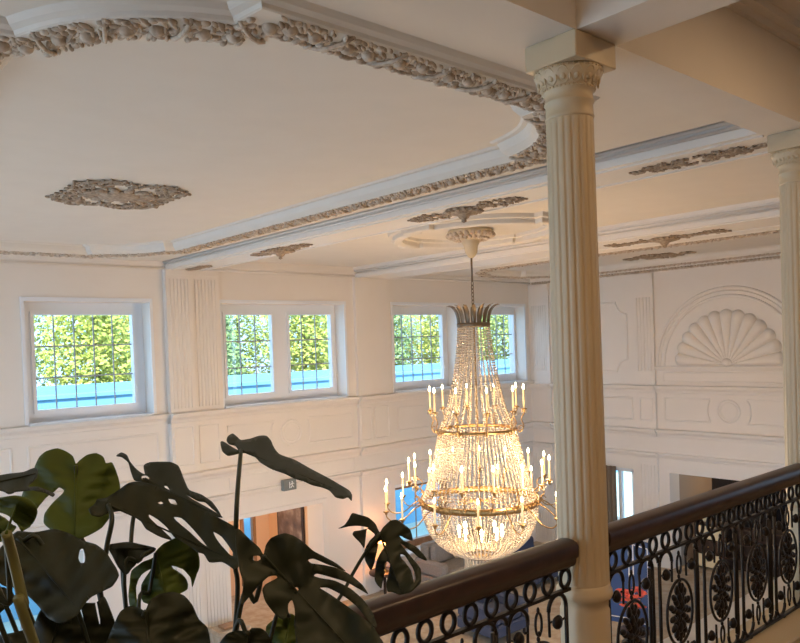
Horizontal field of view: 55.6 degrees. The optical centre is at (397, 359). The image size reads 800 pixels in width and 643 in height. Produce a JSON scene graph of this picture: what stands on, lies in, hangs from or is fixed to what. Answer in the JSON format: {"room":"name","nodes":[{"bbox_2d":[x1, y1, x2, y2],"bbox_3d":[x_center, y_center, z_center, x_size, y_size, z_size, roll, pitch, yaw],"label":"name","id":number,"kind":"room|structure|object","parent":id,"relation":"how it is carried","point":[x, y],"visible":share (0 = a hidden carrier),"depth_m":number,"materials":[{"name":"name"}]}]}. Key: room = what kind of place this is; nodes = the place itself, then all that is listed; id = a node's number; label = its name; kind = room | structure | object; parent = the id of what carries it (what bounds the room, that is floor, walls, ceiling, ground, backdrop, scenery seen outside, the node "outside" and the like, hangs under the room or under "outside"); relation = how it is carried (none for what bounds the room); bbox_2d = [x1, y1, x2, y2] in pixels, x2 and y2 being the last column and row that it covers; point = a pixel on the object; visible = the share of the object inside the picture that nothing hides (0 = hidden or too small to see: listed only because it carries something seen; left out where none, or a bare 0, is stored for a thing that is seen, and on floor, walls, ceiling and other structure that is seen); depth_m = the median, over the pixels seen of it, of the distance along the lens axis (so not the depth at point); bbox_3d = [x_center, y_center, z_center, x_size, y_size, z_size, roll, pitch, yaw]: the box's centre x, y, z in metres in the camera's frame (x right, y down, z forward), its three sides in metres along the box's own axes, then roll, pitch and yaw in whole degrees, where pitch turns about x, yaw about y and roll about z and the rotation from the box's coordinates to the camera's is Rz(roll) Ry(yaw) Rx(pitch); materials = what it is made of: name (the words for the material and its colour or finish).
{"room":"historic interior","nodes":[
{"label":"historic interior","id":0,"kind":"room"},
{"bbox_2d":[0,263,535,623],"bbox_3d":[-3.339,1.532,13.347,18.460,6.680,0.500,-3,1,-41],"label":"wall","id":1,"kind":"structure","parent":0,"point":[17,280],"depth_m":14.14,"materials":[{"name":"paint"}]},
{"bbox_2d":[19,297,156,425],"bbox_3d":[-4.863,0.002,11.936,2.010,1.920,0.460,-3,1,-41],"label":"window","id":2,"kind":"structure","parent":1,"relation":"in","point":[33,416],"depth_m":11.98,"materials":[{"name":"white"}]},
{"bbox_2d":[162,268,196,413],"bbox_3d":[-3.634,-0.306,12.694,0.460,2.400,0.128,-3,1,-41],"label":"trim","id":3,"kind":"structure","parent":1,"relation":"attached to","point":[177,285],"depth_m":12.64,"materials":[{"name":"paint"}]},
{"bbox_2d":[168,421,198,473],"bbox_3d":[-3.576,1.482,12.734,0.460,0.860,0.110,-3,1,-41],"label":"trim","id":4,"kind":"structure","parent":1,"relation":"attached to","point":[184,437],"depth_m":12.68,"materials":[{"name":"paint"}]},
{"bbox_2d":[173,517,204,623],"bbox_3d":[-3.491,3.690,12.768,0.460,2.400,0.128,-3,1,-41],"label":"trim","id":5,"kind":"structure","parent":1,"relation":"attached to","point":[195,594],"depth_m":12.80,"materials":[{"name":"paint"}]},
{"bbox_2d":[191,271,223,410],"bbox_3d":[-3.278,-0.326,13.046,0.540,2.400,0.068,-3,1,-41],"label":"trim","id":6,"kind":"structure","parent":1,"relation":"attached to","point":[205,284],"depth_m":13.04,"materials":[{"name":"paint"}]},
{"bbox_2d":[197,418,225,470],"bbox_3d":[-3.220,1.463,13.086,0.540,0.860,0.050,-3,1,-41],"label":"trim","id":7,"kind":"structure","parent":1,"relation":"attached to","point":[209,433],"depth_m":13.07,"materials":[{"name":"paint"}]},
{"bbox_2d":[202,501,231,628],"bbox_3d":[-3.135,3.671,13.120,0.540,2.400,0.068,-3,1,-41],"label":"trim","id":8,"kind":"structure","parent":1,"relation":"attached to","point":[217,579],"depth_m":13.13,"materials":[{"name":"paint"}]},
{"bbox_2d":[0,393,526,528],"bbox_3d":[-3.386,1.731,12.900,17.625,1.244,0.139,-3,1,-41],"label":"trim","id":9,"kind":"structure","parent":1,"relation":"attached to","point":[461,408],"depth_m":13.63,"materials":[{"name":"beige paint"}]},
{"bbox_2d":[0,254,529,283],"bbox_3d":[-3.434,-1.603,12.890,17.960,0.190,0.120,-3,1,-41],"label":"trim","id":10,"kind":"structure","parent":1,"relation":"attached to","point":[248,267],"depth_m":13.63,"materials":[{"name":"beige paint"}]},
{"bbox_2d":[0,381,535,533],"bbox_3d":[-3.281,1.679,12.910,17.960,1.620,0.230,-3,1,-41],"label":"trim","id":11,"kind":"structure","parent":1,"relation":"attached to","point":[85,426],"depth_m":13.76,"materials":[{"name":"beige paint"}]},
{"bbox_2d":[228,498,330,593],"bbox_3d":[-2.192,3.772,13.971,2.310,2.100,0.030,-3,1,-41],"label":"trim","id":12,"kind":"structure","parent":1,"relation":"attached to","point":[323,501],"depth_m":14.58,"materials":[{"name":"beige paint"}]},
{"bbox_2d":[219,300,348,407],"bbox_3d":[-2.167,-0.138,14.302,2.790,1.920,0.460,-3,1,-41],"label":"window","id":13,"kind":"structure","parent":1,"relation":"in","point":[279,340],"depth_m":14.40,"materials":[{"name":"white"}]},
{"bbox_2d":[281,478,296,490],"bbox_3d":[-2.000,2.312,14.037,0.280,0.200,0.113,-3,1,-41],"label":"exit sign","id":14,"kind":"object","parent":1,"relation":"attached to","point":[286,484],"visible":0.98,"depth_m":13.99,"materials":[{"name":"grey"}]},
{"bbox_2d":[352,277,371,396],"bbox_3d":[-0.702,-0.459,15.299,0.350,2.400,0.080,-3,1,-41],"label":"trim","id":15,"kind":"structure","parent":1,"relation":"attached to","point":[360,287],"depth_m":15.25,"materials":[{"name":"paint"}]},
{"bbox_2d":[357,404,373,446],"bbox_3d":[-0.638,1.329,15.332,0.350,0.860,0.080,-3,1,-41],"label":"trim","id":16,"kind":"structure","parent":1,"relation":"attached to","point":[366,413],"depth_m":15.28,"materials":[{"name":"paint"}]},
{"bbox_2d":[359,475,379,595],"bbox_3d":[-0.559,3.537,15.373,0.350,2.400,0.080,-3,1,-41],"label":"trim","id":17,"kind":"structure","parent":1,"relation":"attached to","point":[367,483],"depth_m":15.31,"materials":[{"name":"paint"}]},
{"bbox_2d":[368,278,391,394],"bbox_3d":[-0.377,-0.477,15.611,0.550,2.400,0.040,-3,1,-41],"label":"trim","id":18,"kind":"structure","parent":1,"relation":"attached to","point":[378,287],"depth_m":15.60,"materials":[{"name":"paint"}]},
{"bbox_2d":[373,401,392,444],"bbox_3d":[-0.313,1.312,15.644,0.550,0.860,0.040,-3,1,-41],"label":"trim","id":19,"kind":"structure","parent":1,"relation":"attached to","point":[382,424],"depth_m":15.64,"materials":[{"name":"paint"}]},
{"bbox_2d":[375,471,395,589],"bbox_3d":[-0.234,3.520,15.685,0.550,2.400,0.040,-3,1,-41],"label":"trim","id":20,"kind":"structure","parent":1,"relation":"attached to","point":[380,478],"depth_m":15.64,"materials":[{"name":"paint"}]},
{"bbox_2d":[390,302,459,392],"bbox_3d":[0.514,-0.278,16.655,1.990,1.920,0.460,-3,1,-41],"label":"window","id":21,"kind":"structure","parent":1,"relation":"in","point":[417,385],"depth_m":16.86,"materials":[{"name":"white"}]},
{"bbox_2d":[395,473,459,557],"bbox_3d":[0.531,3.360,16.624,1.950,1.530,0.460,-3,1,-41],"label":"window","id":22,"kind":"structure","parent":1,"relation":"in","point":[417,541],"depth_m":16.76,"materials":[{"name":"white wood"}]},
{"bbox_2d":[163,121,769,271],"bbox_3d":[-0.414,-1.636,9.175,0.880,0.202,9.690,-3,1,-41],"label":"trim","id":23,"kind":"structure","parent":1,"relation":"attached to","point":[613,167],"depth_m":7.29,"materials":[{"name":"beige paint"}]},
{"bbox_2d":[407,196,527,222],"bbox_3d":[0.696,-1.495,7.918,0.434,0.145,1.570,-3,1,-41],"label":"ornament","id":24,"kind":"object","parent":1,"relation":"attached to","point":[464,212],"visible":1,"depth_m":7.80,"materials":[{"name":"paint"}]},
{"bbox_2d":[474,303,527,384],"bbox_3d":[2.381,-0.375,18.293,1.820,1.920,0.460,-3,1,-41],"label":"window","id":25,"kind":"structure","parent":1,"relation":"in","point":[507,377],"depth_m":18.70,"materials":[{"name":"white"}]},
{"bbox_2d":[353,197,779,279],"bbox_3d":[2.680,-1.797,11.890,1.180,0.202,9.690,-3,1,-41],"label":"trim","id":26,"kind":"structure","parent":1,"relation":"attached to","point":[761,214],"depth_m":10.72,"materials":[{"name":"beige paint"}]},
{"bbox_2d":[603,229,731,247],"bbox_3d":[3.808,-1.660,10.810,0.531,0.145,1.840,-3,1,-41],"label":"ornament","id":27,"kind":"object","parent":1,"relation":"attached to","point":[664,241],"visible":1,"depth_m":10.69,"materials":[{"name":"paint"}]},
{"bbox_2d":[629,143,766,174],"bbox_3d":[2.362,-1.579,6.015,0.303,0.024,1.132,-3,1,-41],"label":"ornament","id":28,"kind":"object","parent":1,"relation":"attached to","point":[731,152],"visible":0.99,"depth_m":5.96,"materials":[{"name":"paint"}]},
{"bbox_2d":[228,506,308,595],"bbox_3d":[-3.071,3.760,14.949,2.400,2.150,1.600,-3,1,-41],"label":"wall","id":29,"kind":"structure","parent":0,"point":[266,525],"depth_m":15.97,"materials":[{"name":"brown"}]},
{"bbox_2d":[239,516,256,585],"bbox_3d":[-3.103,3.821,15.786,0.350,1.700,0.100,-3,1,-41],"label":"window","id":30,"kind":"structure","parent":29,"relation":"in","point":[252,519],"depth_m":15.83,"materials":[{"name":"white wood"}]},
{"bbox_2d":[277,507,304,542],"bbox_3d":[-2.165,3.508,15.449,0.050,1.270,0.950,-3,1,-41],"label":"painting","id":31,"kind":"object","parent":29,"relation":"attached to","point":[291,521],"visible":0.29,"depth_m":15.33,"materials":[{"name":"brown wood"}]},
{"bbox_2d":[3,471,632,632],"bbox_3d":[-16.373,5.913,41.764,90.000,0.200,55.500,-3,1,-41],"label":"floor","id":32,"kind":"structure","parent":0,"point":[627,476],"depth_m":26.31,"materials":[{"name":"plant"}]},
{"bbox_2d":[33,315,65,386],"bbox_3d":[-18.425,-0.027,35.321,5.411,12.063,5.277,-3,1,-33],"label":"tree","id":33,"kind":"object","parent":32,"relation":"on","point":[38,335],"visible":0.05,"depth_m":35.51,"materials":[{"name":"green plant"}]},
{"bbox_2d":[38,315,131,385],"bbox_3d":[-12.778,0.531,32.178,4.519,10.663,4.246,-3,1,-41],"label":"tree","id":34,"kind":"object","parent":32,"relation":"on","point":[102,331],"visible":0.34,"depth_m":31.27,"materials":[{"name":"green plant"}]},
{"bbox_2d":[79,315,130,381],"bbox_3d":[-13.730,-0.034,39.320,5.219,11.593,5.809,-3,1,-41],"label":"tree","id":35,"kind":"object","parent":32,"relation":"on","point":[124,323],"visible":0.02,"depth_m":38.28,"materials":[{"name":"green plant"}]},
{"bbox_2d":[225,315,246,374],"bbox_3d":[-8.685,0.347,35.757,4.953,10.605,4.926,-3,1,-41],"label":"tree","id":36,"kind":"object","parent":32,"relation":"on","point":[230,345],"visible":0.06,"depth_m":35.54,"materials":[{"name":"green plant"}]},
{"bbox_2d":[226,315,269,374],"bbox_3d":[-9.021,-0.636,43.403,5.371,12.309,5.542,-2,1,14],"label":"tree","id":37,"kind":"object","parent":32,"relation":"on","point":[249,330],"visible":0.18,"depth_m":42.73,"materials":[{"name":"green plant"}]},
{"bbox_2d":[259,315,328,371],"bbox_3d":[-4.798,0.126,39.136,4.424,10.644,4.284,-2,1,-1],"label":"tree","id":38,"kind":"object","parent":32,"relation":"on","point":[295,352],"visible":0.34,"depth_m":38.43,"materials":[{"name":"green plant"}]},
{"bbox_2d":[0,359,617,622],"bbox_3d":[-2.874,3.012,29.245,46.200,5.100,10.180,-3,1,-41],"label":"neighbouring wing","id":39,"kind":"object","parent":32,"relation":"on","point":[66,394],"visible":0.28,"depth_m":25.32},
{"bbox_2d":[289,315,328,368],"bbox_3d":[-4.270,-0.741,47.392,5.314,12.031,5.482,-1,1,35],"label":"tree","id":40,"kind":"object","parent":32,"relation":"on","point":[309,315],"visible":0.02,"depth_m":46.55,"materials":[{"name":"green plant"}]},
{"bbox_2d":[393,315,420,365],"bbox_3d":[-0.852,-0.110,42.585,4.533,10.707,4.179,-3,1,-37],"label":"tree","id":41,"kind":"object","parent":32,"relation":"on","point":[397,333],"visible":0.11,"depth_m":42.18,"materials":[{"name":"green plant"}]},
{"bbox_2d":[393,315,438,364],"bbox_3d":[0.216,-0.837,51.583,5.038,11.748,5.644,-3,1,-41],"label":"tree","id":42,"kind":"object","parent":32,"relation":"on","point":[413,317],"visible":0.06,"depth_m":51.02,"materials":[{"name":"green plant"}]},
{"bbox_2d":[414,315,484,363],"bbox_3d":[3.019,-0.092,46.052,4.130,10.266,4.510,-3,1,-41],"label":"tree","id":43,"kind":"object","parent":32,"relation":"on","point":[425,346],"visible":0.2,"depth_m":45.49,"materials":[{"name":"green plant"}]},
{"bbox_2d":[478,315,509,360],"bbox_3d":[6.895,-0.410,49.413,4.278,10.502,4.295,-2,1,4],"label":"tree","id":44,"kind":"object","parent":32,"relation":"on","point":[499,318],"visible":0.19,"depth_m":48.62,"materials":[{"name":"green plant"}]},
{"bbox_2d":[0,38,779,270],"bbox_3d":[-0.263,-1.851,9.642,18.460,0.200,10.190,-3,1,-41],"label":"ceiling","id":45,"kind":"structure","parent":0,"point":[248,131],"depth_m":5.79,"materials":[{"name":"paint"}]},
{"bbox_2d":[45,179,191,209],"bbox_3d":[-2.734,-1.607,7.466,1.151,0.064,1.292,-3,1,-41],"label":"ceiling medallion","id":46,"kind":"object","parent":45,"relation":"attached to","point":[166,195],"visible":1,"depth_m":7.37,"materials":[{"name":"paint"}]},
{"bbox_2d":[185,265,212,270],"bbox_3d":[-3.243,-1.498,12.405,0.240,0.025,0.750,-3,1,-41],"label":"ornament","id":47,"kind":"object","parent":45,"relation":"attached to","point":[202,266],"visible":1,"depth_m":12.33,"materials":[{"name":"paint"}]},
{"bbox_2d":[0,15,546,258],"bbox_3d":[-2.503,-1.495,7.208,4.225,0.070,8.538,-3,1,-41],"label":"trim","id":48,"kind":"structure","parent":45,"relation":"attached to","point":[234,34],"depth_m":3.71,"materials":[{"name":"paint"}]},
{"bbox_2d":[250,243,312,259],"bbox_3d":[-1.625,-1.462,10.565,0.430,0.144,1.372,-3,1,-41],"label":"ornament","id":49,"kind":"object","parent":45,"relation":"attached to","point":[280,252],"visible":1,"depth_m":10.45,"materials":[{"name":"paint"}]},
{"bbox_2d":[0,0,721,261],"bbox_3d":[-3.885,-1.494,6.129,8.360,0.125,9.590,-3,1,-41],"label":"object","id":50,"kind":"structure","parent":45,"relation":"attached to","point":[624,115],"depth_m":4.04,"materials":[{"name":"paint"}]},
{"bbox_2d":[387,211,548,249],"bbox_3d":[1.081,-1.754,10.574,2.467,0.125,2.469,-2,1,4],"label":"trim","id":51,"kind":"structure","parent":45,"relation":"attached to","point":[403,239],"depth_m":10.13,"materials":[{"name":"paint"}]},
{"bbox_2d":[383,227,556,568],"bbox_3d":[1.099,0.580,10.687,2.740,4.794,2.755,-1,1,37],"label":"chandelier","id":52,"kind":"object","parent":45,"relation":"hanging from","point":[470,237],"visible":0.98,"depth_m":10.43,"materials":[{"name":"gold glass"}]},
{"bbox_2d":[433,503,435,524],"bbox_3d":[0.473,1.940,9.552,0.024,0.274,0.025,-1,1,31],"label":"candle","id":53,"kind":"object","parent":52,"relation":"on","point":[433,503],"depth_m":9.54,"materials":[{"name":"beige wax"}]},
{"bbox_2d":[460,472,462,492],"bbox_3d":[0.831,1.578,9.768,0.024,0.264,0.025,-2,1,19],"label":"candle","id":54,"kind":"object","parent":52,"relation":"on","point":[460,472],"depth_m":9.76,"materials":[{"name":"beige wax"}]},
{"bbox_2d":[477,504,479,526],"bbox_3d":[1.000,1.925,9.372,0.024,0.274,0.025,-2,1,7],"label":"candle","id":55,"kind":"object","parent":52,"relation":"on","point":[477,504],"depth_m":9.36,"materials":[{"name":"beige wax"}]},
{"bbox_2d":[485,393,487,412],"bbox_3d":[1.182,0.570,10.021,0.024,0.264,0.025,-2,1,-6],"label":"candle","id":56,"kind":"object","parent":52,"relation":"on","point":[485,393],"depth_m":10.01,"materials":[{"name":"beige wax"}]},
{"bbox_2d":[492,472,494,491],"bbox_3d":[1.235,1.565,9.720,0.024,0.264,0.025,-2,1,-5],"label":"candle","id":57,"kind":"object","parent":52,"relation":"on","point":[492,472],"depth_m":9.71,"materials":[{"name":"beige wax"}]},
{"bbox_2d":[521,469,523,488],"bbox_3d":[1.624,1.549,9.840,0.024,0.264,0.025,-3,1,-29],"label":"candle","id":58,"kind":"object","parent":52,"relation":"on","point":[521,469],"depth_m":9.83,"materials":[{"name":"beige wax"}]},
{"bbox_2d":[521,502,523,523],"bbox_3d":[1.554,1.904,9.422,0.024,0.274,0.025,-2,1,-17],"label":"candle","id":59,"kind":"object","parent":52,"relation":"on","point":[522,515],"depth_m":9.41,"materials":[{"name":"beige wax"}]},
{"bbox_2d":[475,230,780,278],"bbox_3d":[5.046,-1.887,13.838,3.376,0.070,8.537,-3,1,-41],"label":"trim","id":60,"kind":"structure","parent":45,"relation":"attached to","point":[482,273],"depth_m":14.34,"materials":[{"name":"paint"}]},
{"bbox_2d":[623,251,696,260],"bbox_3d":[5.128,-2.024,14.898,0.920,0.068,1.398,-2,1,-14],"label":"ceiling medallion","id":61,"kind":"object","parent":45,"relation":"attached to","point":[662,255],"visible":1,"depth_m":14.79,"materials":[{"name":"paint"}]},
{"bbox_2d":[231,516,773,642],"bbox_3d":[2.229,4.848,9.475,21.460,0.200,17.400,-3,1,-41],"label":"floor","id":62,"kind":"structure","parent":0,"point":[259,614],"depth_m":14.14,"materials":[{"name":"carpet"}]},
{"bbox_2d":[208,622,251,642],"bbox_3d":[-2.825,4.686,12.826,0.640,0.360,0.440,-3,1,-41],"label":"ottoman","id":63,"kind":"object","parent":62,"relation":"on","point":[216,634],"visible":0.26,"depth_m":12.62,"materials":[{"name":"fabric"}]},
{"bbox_2d":[218,621,232,630],"bbox_3d":[-2.837,4.487,12.798,0.280,0.040,0.230,-3,1,-41],"label":"book","id":64,"kind":"object","parent":63,"relation":"on","point":[229,625],"visible":0.69,"depth_m":12.75,"materials":[{"name":"paper"}]},
{"bbox_2d":[369,567,389,595],"bbox_3d":[-0.241,4.458,15.028,0.620,0.550,0.617,-3,1,-41],"label":"side table","id":65,"kind":"object","parent":62,"relation":"on","point":[371,572],"visible":0.17,"depth_m":15.00,"materials":[{"name":"brown wood"}]},
{"bbox_2d":[375,541,388,571],"bbox_3d":[-0.261,3.899,15.018,0.380,0.570,0.380,-3,1,-41],"label":"table lamp","id":66,"kind":"object","parent":65,"relation":"on","point":[380,545],"visible":0.15,"depth_m":14.90,"materials":[{"name":"gold metal"}]},
{"bbox_2d":[414,528,508,582],"bbox_3d":[1.448,4.214,16.047,2.200,0.880,0.900,-3,1,-41],"label":"sofa","id":67,"kind":"object","parent":62,"relation":"on","point":[430,569],"visible":0.3,"depth_m":15.48,"materials":[{"name":"grey fabric"}]},
{"bbox_2d":[430,543,446,561],"bbox_3d":[0.859,3.996,15.720,0.440,0.430,0.140,-3,1,-41],"label":"cushion","id":68,"kind":"object","parent":67,"relation":"on","point":[438,554],"visible":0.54,"depth_m":15.62,"materials":[{"name":"grey fabric"}]},
{"bbox_2d":[441,557,478,573],"bbox_3d":[1.173,4.281,15.666,0.900,0.140,0.650,-3,1,-41],"label":"seat cushion","id":69,"kind":"object","parent":67,"relation":"on","point":[454,564],"depth_m":15.67,"materials":[{"name":"grey fabric"}]},
{"bbox_2d":[457,591,529,638],"bbox_3d":[1.641,4.263,13.024,0.900,0.880,0.900,-3,1,-41],"label":"armchair","id":70,"kind":"object","parent":62,"relation":"on","point":[518,622],"visible":0.41,"depth_m":12.80,"materials":[{"name":"blue fabric"}]},
{"bbox_2d":[488,601,520,623],"bbox_3d":[1.712,4.312,12.945,0.520,0.140,0.650,-3,1,-41],"label":"seat cushion","id":71,"kind":"object","parent":70,"relation":"on","point":[517,618],"depth_m":12.84,"materials":[{"name":"blue fabric"}]},
{"bbox_2d":[512,536,557,584],"bbox_3d":[2.845,4.170,15.743,0.900,0.880,0.800,-3,1,-41],"label":"armchair","id":72,"kind":"object","parent":62,"relation":"on","point":[530,543],"visible":0.09,"depth_m":15.80,"materials":[{"name":"blue fabric"}]},
{"bbox_2d":[610,541,649,626],"bbox_3d":[3.912,3.861,13.331,0.153,1.510,1.260,-3,1,-41],"label":"folding screen","id":73,"kind":"object","parent":62,"relation":"on","point":[616,609],"visible":0.09,"depth_m":13.24,"materials":[{"name":"blue paint"}]},
{"bbox_2d":[620,625,645,642],"bbox_3d":[3.852,4.517,12.339,0.520,0.240,0.520,-3,1,-41],"label":"pedestal table","id":74,"kind":"object","parent":62,"relation":"on","point":[622,626],"visible":0.16,"depth_m":12.41,"materials":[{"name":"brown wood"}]},
{"bbox_2d":[616,586,646,618],"bbox_3d":[3.834,4.042,12.377,0.470,0.711,0.413,-3,1,-41],"label":"flower vase","id":75,"kind":"object","parent":74,"relation":"on","point":[643,593],"visible":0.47,"depth_m":12.30,"materials":[{"name":"red plant"}]},
{"bbox_2d":[694,519,785,577],"bbox_3d":[7.368,3.952,15.523,0.478,1.000,2.500,-3,1,-41],"label":"media cabinet","id":76,"kind":"object","parent":62,"relation":"on","point":[709,545],"visible":0.29,"depth_m":15.90,"materials":[{"name":"brown wood"}]},
{"bbox_2d":[712,478,786,530],"bbox_3d":[7.246,2.955,15.594,0.110,1.000,1.550,-3,1,-41],"label":"television","id":77,"kind":"object","parent":76,"relation":"on","point":[716,482],"visible":0.08,"depth_m":15.53,"materials":[{"name":"black"}]},
{"bbox_2d":[724,539,783,568],"bbox_3d":[7.383,3.977,15.536,0.380,0.350,1.220,-3,1,-41],"label":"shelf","id":78,"kind":"object","parent":76,"relation":"attached to","point":[747,548],"depth_m":15.67,"materials":[{"name":"brown wood"}]},
{"bbox_2d":[530,259,784,568],"bbox_3d":[8.148,1.115,13.782,0.400,6.680,14.000,-3,1,-41],"label":"wall","id":79,"kind":"structure","parent":0,"point":[672,289],"depth_m":15.85,"materials":[{"name":"paint"}]},
{"bbox_2d":[528,284,551,382],"bbox_3d":[3.490,-0.621,18.631,0.068,2.420,0.600,-3,1,-41],"label":"trim","id":80,"kind":"structure","parent":79,"relation":"attached to","point":[538,295],"depth_m":18.60,"materials":[{"name":"paint"}]},
{"bbox_2d":[531,390,552,421],"bbox_3d":[3.559,1.127,18.670,0.050,0.800,0.600,-3,1,-41],"label":"trim","id":81,"kind":"structure","parent":79,"relation":"attached to","point":[542,410],"depth_m":18.63,"materials":[{"name":"paint"}]},
{"bbox_2d":[533,446,556,542],"bbox_3d":[3.632,3.341,18.705,0.068,2.370,0.600,-3,1,-41],"label":"trim","id":82,"kind":"structure","parent":79,"relation":"attached to","point":[543,534],"depth_m":18.65,"materials":[{"name":"paint"}]},
{"bbox_2d":[388,0,799,135],"bbox_3d":[3.017,-1.897,5.523,17.960,0.590,0.430,-3,1,-41],"label":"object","id":83,"kind":"structure","parent":79,"relation":"attached to","point":[737,63],"depth_m":4.29,"materials":[{"name":"paint"}]},
{"bbox_2d":[429,226,780,278],"bbox_3d":[4.770,-1.944,13.725,4.390,0.125,9.590,-3,1,-41],"label":"trim","id":84,"kind":"structure","parent":79,"relation":"attached to","point":[772,248],"depth_m":14.90,"materials":[{"name":"paint"}]},
{"bbox_2d":[606,465,617,522],"bbox_3d":[4.585,3.413,17.564,0.086,2.000,1.150,-3,1,-41],"label":"curtain","id":85,"kind":"object","parent":79,"relation":"hanging from","point":[610,470],"visible":0.1,"depth_m":17.24,"materials":[{"name":"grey fabric"}]},
{"bbox_2d":[616,467,634,518],"bbox_3d":[4.815,3.120,17.577,0.080,1.370,1.660,-3,1,-41],"label":"window","id":86,"kind":"structure","parent":79,"relation":"in","point":[620,470],"depth_m":17.21,"materials":[{"name":"white"}]},
{"bbox_2d":[633,273,656,384],"bbox_3d":[5.366,-0.648,16.485,0.078,2.420,0.460,-3,1,-41],"label":"trim","id":87,"kind":"structure","parent":79,"relation":"attached to","point":[643,284],"depth_m":16.45,"materials":[{"name":"paint"}]},
{"bbox_2d":[636,393,657,428],"bbox_3d":[5.435,1.100,16.524,0.060,0.800,0.460,-3,1,-41],"label":"trim","id":88,"kind":"structure","parent":79,"relation":"attached to","point":[646,404],"depth_m":16.48,"materials":[{"name":"paint"}]},
{"bbox_2d":[638,457,661,566],"bbox_3d":[5.507,3.314,16.559,0.078,2.370,0.460,-3,1,-41],"label":"trim","id":89,"kind":"structure","parent":79,"relation":"attached to","point":[648,468],"depth_m":16.51,"materials":[{"name":"paint"}]},
{"bbox_2d":[528,254,780,285],"bbox_3d":[6.436,-1.917,15.151,0.060,0.080,9.521,-3,1,-41],"label":"trim","id":90,"kind":"structure","parent":79,"relation":"attached to","point":[773,257],"depth_m":15.70,"materials":[{"name":"paint"}]},
{"bbox_2d":[529,366,784,468],"bbox_3d":[6.508,1.121,15.211,0.180,1.990,9.710,-3,1,-41],"label":"trim","id":91,"kind":"structure","parent":79,"relation":"attached to","point":[684,389],"depth_m":15.67,"materials":[{"name":"beige paint"}]},
{"bbox_2d":[600,285,783,426],"bbox_3d":[5.747,-0.062,16.117,0.107,2.795,5.785,-3,1,-41],"label":"trim","id":92,"kind":"structure","parent":79,"relation":"attached to","point":[658,360],"depth_m":15.52,"materials":[{"name":"beige paint"}]},
{"bbox_2d":[658,574,787,642],"bbox_3d":[2.962,2.026,5.817,17.960,0.525,0.320,-3,1,-41],"label":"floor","id":93,"kind":"structure","parent":79,"relation":"attached to","point":[711,621],"depth_m":5.32,"materials":[{"name":"white paint"}]},
{"bbox_2d":[675,309,782,365],"bbox_3d":[6.549,-0.440,15.139,0.090,1.150,2.224,-3,1,-41],"label":"relief","id":94,"kind":"object","parent":79,"relation":"attached to","point":[725,337],"visible":1,"depth_m":15.09,"materials":[{"name":"paint"}]},
{"bbox_2d":[679,474,711,564],"bbox_3d":[8.080,3.323,15.690,1.840,2.200,4.000,-3,1,-41],"label":"wall","id":95,"kind":"structure","parent":0,"point":[689,485],"depth_m":16.78,"materials":[{"name":"beige paint"}]},
{"bbox_2d":[711,598,799,642],"bbox_3d":[3.168,1.973,5.580,17.960,0.525,0.350,-3,1,-41],"label":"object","id":96,"kind":"structure","parent":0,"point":[787,629],"depth_m":4.91,"materials":[{"name":"beige paint"}]},
{"bbox_2d":[348,538,578,642],"bbox_3d":[-0.496,1.403,2.407,3.519,1.002,0.120,-3,1,-41],"label":"balustrade","id":97,"kind":"object","parent":96,"relation":"on","point":[392,612],"visible":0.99,"depth_m":3.13,"materials":[{"name":"brown wood"}]},
{"bbox_2d":[525,28,615,642],"bbox_3d":[0.871,0.206,3.647,0.327,3.390,0.322,-3,1,-41],"label":"column","id":98,"kind":"structure","parent":96,"relation":"on","point":[567,68],"depth_m":3.54,"materials":[{"name":"beige paint"}]},
{"bbox_2d":[608,463,799,642],"bbox_3d":[1.912,1.278,4.520,2.499,1.002,0.120,-3,1,-41],"label":"balustrade","id":99,"kind":"object","parent":96,"relation":"on","point":[625,532],"visible":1,"depth_m":4.45,"materials":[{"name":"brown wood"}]},
{"bbox_2d":[767,129,799,602],"bbox_3d":[2.884,0.102,5.414,0.327,3.390,0.322,-3,1,-41],"label":"column","id":100,"kind":"structure","parent":96,"relation":"on","point":[784,147],"depth_m":5.34,"materials":[{"name":"beige paint"}]},
{"bbox_2d":[768,0,799,20],"bbox_3d":[4.796,-2.293,3.776,18.360,0.140,5.310,-3,1,-41],"label":"ceiling","id":101,"kind":"structure","parent":0,"point":[792,7],"depth_m":4.62,"materials":[{"name":"paint"}]},
{"bbox_2d":[575,0,740,45],"bbox_3d":[2.569,-1.808,1.624,0.540,0.590,5.020,-3,1,-41],"label":"trim","id":102,"kind":"structure","parent":101,"relation":"attached to","point":[616,22],"depth_m":3.32,"materials":[{"name":"paint"}]},
{"bbox_3d":[4.913,1.895,3.586,17.960,0.230,4.950,-3,1,-41],"label":"floor","id":103,"kind":"structure","parent":0,"visible":0},
{"bbox_2d":[0,433,426,642],"bbox_3d":[-0.286,1.081,1.281,0.752,1.852,0.582,-2,1,-9],"label":"monstera plant","id":104,"kind":"object","parent":103,"relation":"on","point":[45,567],"visible":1,"depth_m":1.18,"materials":[{"name":"green plant"}]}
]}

